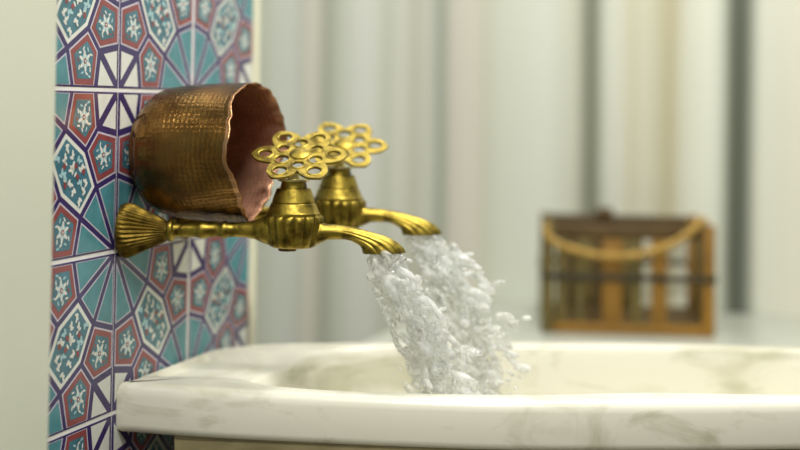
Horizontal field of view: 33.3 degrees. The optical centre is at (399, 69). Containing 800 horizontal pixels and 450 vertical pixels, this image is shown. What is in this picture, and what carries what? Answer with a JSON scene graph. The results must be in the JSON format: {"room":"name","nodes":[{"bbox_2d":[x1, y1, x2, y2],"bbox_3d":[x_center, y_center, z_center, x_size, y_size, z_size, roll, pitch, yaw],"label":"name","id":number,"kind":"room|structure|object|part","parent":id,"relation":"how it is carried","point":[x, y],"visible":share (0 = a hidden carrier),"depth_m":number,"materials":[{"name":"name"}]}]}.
{"room":"turkish bath","nodes":[
{"label":"turkish bath","id":0,"kind":"room"},
{"bbox_2d":[48,0,252,449],"bbox_3d":[-0.382,-0.037,1.078,0.121,2.100,0.997,0,-2,18],"label":"wall","id":1,"kind":"structure","parent":0,"point":[116,320],"depth_m":1.25,"materials":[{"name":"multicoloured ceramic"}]},
{"bbox_2d":[0,0,56,449],"bbox_3d":[-0.529,-0.052,0.586,0.190,2.100,1.071,0,-2,18],"label":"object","id":2,"kind":"structure","parent":1,"relation":"attached to","point":[28,28],"depth_m":1.02,"materials":[{"name":"white paint"}]},
{"bbox_2d":[247,0,260,345],"bbox_3d":[-0.232,-0.022,1.561,0.144,2.100,0.015,0,-2,18],"label":"trim","id":3,"kind":"structure","parent":1,"relation":"attached to","point":[255,76],"depth_m":1.53,"materials":[{"name":"white"}]},
{"bbox_2d":[115,131,405,257],"bbox_3d":[-0.127,0.119,1.257,0.267,0.120,0.074,1,-2,4],"label":"tap","id":4,"kind":"object","parent":1,"relation":"attached to","point":[293,221],"visible":1,"depth_m":1.24,"materials":[{"name":"gold metal"}]},
{"bbox_2d":[128,82,287,221],"bbox_3d":[-0.188,0.079,1.280,0.118,0.136,0.135,0,-2,18],"label":"copper bowl","id":5,"kind":"object","parent":4,"relation":"on","point":[190,149],"visible":0.99,"depth_m":1.24,"materials":[{"name":"brown metal"}]},
{"bbox_3d":[-0.094,0.080,1.257,0.091,0.003,0.082,3,30,4],"label":"star handle","id":6,"kind":"part","parent":4,"relation":"part of","materials":[{"name":"gold metal"}]},
{"bbox_3d":[-0.039,0.155,1.241,0.089,0.030,0.027,1,-2,4],"label":"spout","id":7,"kind":"part","parent":4,"relation":"part of","materials":[{"name":"gold metal"}]},
{"bbox_2d":[176,122,441,238],"bbox_3d":[-0.089,0.115,1.370,0.267,0.121,0.074,1,-2,4],"label":"tap","id":8,"kind":"object","parent":1,"relation":"attached to","point":[338,198],"visible":0.56,"depth_m":1.35,"materials":[{"name":"gold metal"}]},
{"bbox_3d":[-0.057,0.077,1.369,0.091,0.003,0.082,5,30,2],"label":"star handle","id":9,"kind":"part","parent":8,"relation":"part of","materials":[{"name":"gold metal"}]},
{"bbox_3d":[-0.002,0.152,1.353,0.089,0.030,0.027,1,-2,4],"label":"spout","id":10,"kind":"part","parent":8,"relation":"part of","materials":[{"name":"gold metal"}]},
{"bbox_2d":[255,0,799,344],"bbox_3d":[0.551,-0.091,2.280,3.500,2.300,0.100,0,-2,18],"label":"wall","id":11,"kind":"structure","parent":0,"point":[492,116],"depth_m":2.33,"materials":[{"name":"paint"}]},
{"bbox_3d":[-0.080,1.029,0.382,3.500,0.060,4.030,0,-2,18],"label":"floor","id":12,"kind":"structure","parent":0,"visible":0},
{"bbox_2d":[116,342,799,449],"bbox_3d":[0.176,0.687,1.343,0.898,0.770,0.314,1,-2,-1],"label":"basin","id":13,"kind":"object","parent":12,"relation":"on","point":[574,395],"visible":0.96,"depth_m":1.23,"materials":[{"name":"white stone"}]},
{"bbox_3d":[0.198,0.709,1.343,0.835,0.725,0.304,1,-2,-3],"label":"bowl","id":14,"kind":"part","parent":13,"relation":"part of","materials":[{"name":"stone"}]},
{"bbox_2d":[365,250,490,394],"bbox_3d":[0.042,0.296,1.254,0.147,0.263,0.087,2,-2,-42],"label":"water stream","id":15,"kind":"object","parent":13,"relation":"in","point":[419,316],"visible":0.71,"depth_m":1.23,"materials":[{"name":"white"}]},
{"bbox_2d":[405,235,530,394],"bbox_3d":[0.071,0.301,1.355,0.134,0.284,0.078,1,-2,3],"label":"water stream","id":16,"kind":"object","parent":13,"relation":"in","point":[449,275],"visible":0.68,"depth_m":1.34,"materials":[{"name":"white"}]},
{"bbox_2d":[448,271,531,391],"bbox_3d":[0.090,0.275,1.338,0.094,0.142,0.076,1,-2,-15],"label":"water droplets","id":17,"kind":"object","parent":16,"relation":"on","point":[500,282],"visible":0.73,"depth_m":1.34,"materials":[{"name":"white"}]},
{"bbox_2d":[364,299,799,346],"bbox_3d":[0.995,0.723,1.722,2.100,0.655,0.629,0,-2,18],"label":"countertop","id":18,"kind":"structure","parent":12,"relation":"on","point":[730,328],"depth_m":1.99,"materials":[{"name":"white stone"}]},
{"bbox_2d":[538,207,716,337],"bbox_3d":[0.346,0.307,2.070,0.259,0.177,0.223,1,-2,5],"label":"wooden chest","id":19,"kind":"object","parent":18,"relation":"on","point":[599,261],"visible":1,"depth_m":1.99,"materials":[{"name":"brown wood"}]},
{"bbox_3d":[0.228,0.243,2.092,0.010,0.020,0.164,1,-2,5],"label":"rail","id":20,"kind":"part","parent":19,"relation":"part of","materials":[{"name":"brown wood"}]},
{"bbox_3d":[0.237,0.315,2.180,0.018,0.164,0.018,1,-2,5],"label":"corner post","id":21,"kind":"part","parent":19,"relation":"part of","materials":[{"name":"brown wood"}]},
{"bbox_3d":[0.221,0.310,1.999,0.018,0.164,0.018,1,-2,5],"label":"corner post","id":22,"kind":"part","parent":19,"relation":"part of","materials":[{"name":"brown wood"}]},
{"bbox_3d":[0.356,0.247,2.173,0.218,0.020,0.010,1,-2,5],"label":"rail","id":23,"kind":"part","parent":19,"relation":"part of","materials":[{"name":"brown wood"}]},
{"bbox_3d":[0.354,0.391,2.169,0.218,0.016,0.010,1,-2,5],"label":"rail","id":24,"kind":"part","parent":19,"relation":"part of","materials":[{"name":"brown wood"}]},
{"bbox_3d":[0.333,0.249,1.973,0.245,0.065,0.031,1,-2,1],"label":"rope handle","id":25,"kind":"part","parent":19,"relation":"part of","materials":[{"name":"beige fabric"}]},
{"bbox_3d":[0.345,0.388,2.077,0.246,0.010,0.192,1,-2,5],"label":"board","id":26,"kind":"part","parent":19,"relation":"part of","materials":[{"name":"brown wood"}]},
{"bbox_3d":[0.337,0.385,1.984,0.218,0.016,0.010,1,-2,5],"label":"rail","id":27,"kind":"part","parent":19,"relation":"part of","materials":[{"name":"brown wood"}]},
{"bbox_3d":[0.339,0.241,1.988,0.218,0.020,0.010,1,-2,5],"label":"rail","id":28,"kind":"part","parent":19,"relation":"part of","materials":[{"name":"brown wood"}]},
{"bbox_3d":[0.472,0.318,2.159,0.018,0.164,0.018,1,-2,5],"label":"corner post","id":29,"kind":"part","parent":19,"relation":"part of","materials":[{"name":"brown wood"}]},
{"bbox_3d":[0.465,0.389,2.066,0.010,0.016,0.164,1,-2,5],"label":"rail","id":30,"kind":"part","parent":19,"relation":"part of","materials":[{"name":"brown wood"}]},
{"bbox_3d":[0.467,0.245,2.070,0.010,0.020,0.164,1,-2,5],"label":"rail","id":31,"kind":"part","parent":19,"relation":"part of","materials":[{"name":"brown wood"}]},
{"bbox_3d":[0.456,0.313,1.977,0.018,0.164,0.018,1,-2,5],"label":"corner post","id":32,"kind":"part","parent":19,"relation":"part of","materials":[{"name":"brown wood"}]}
]}

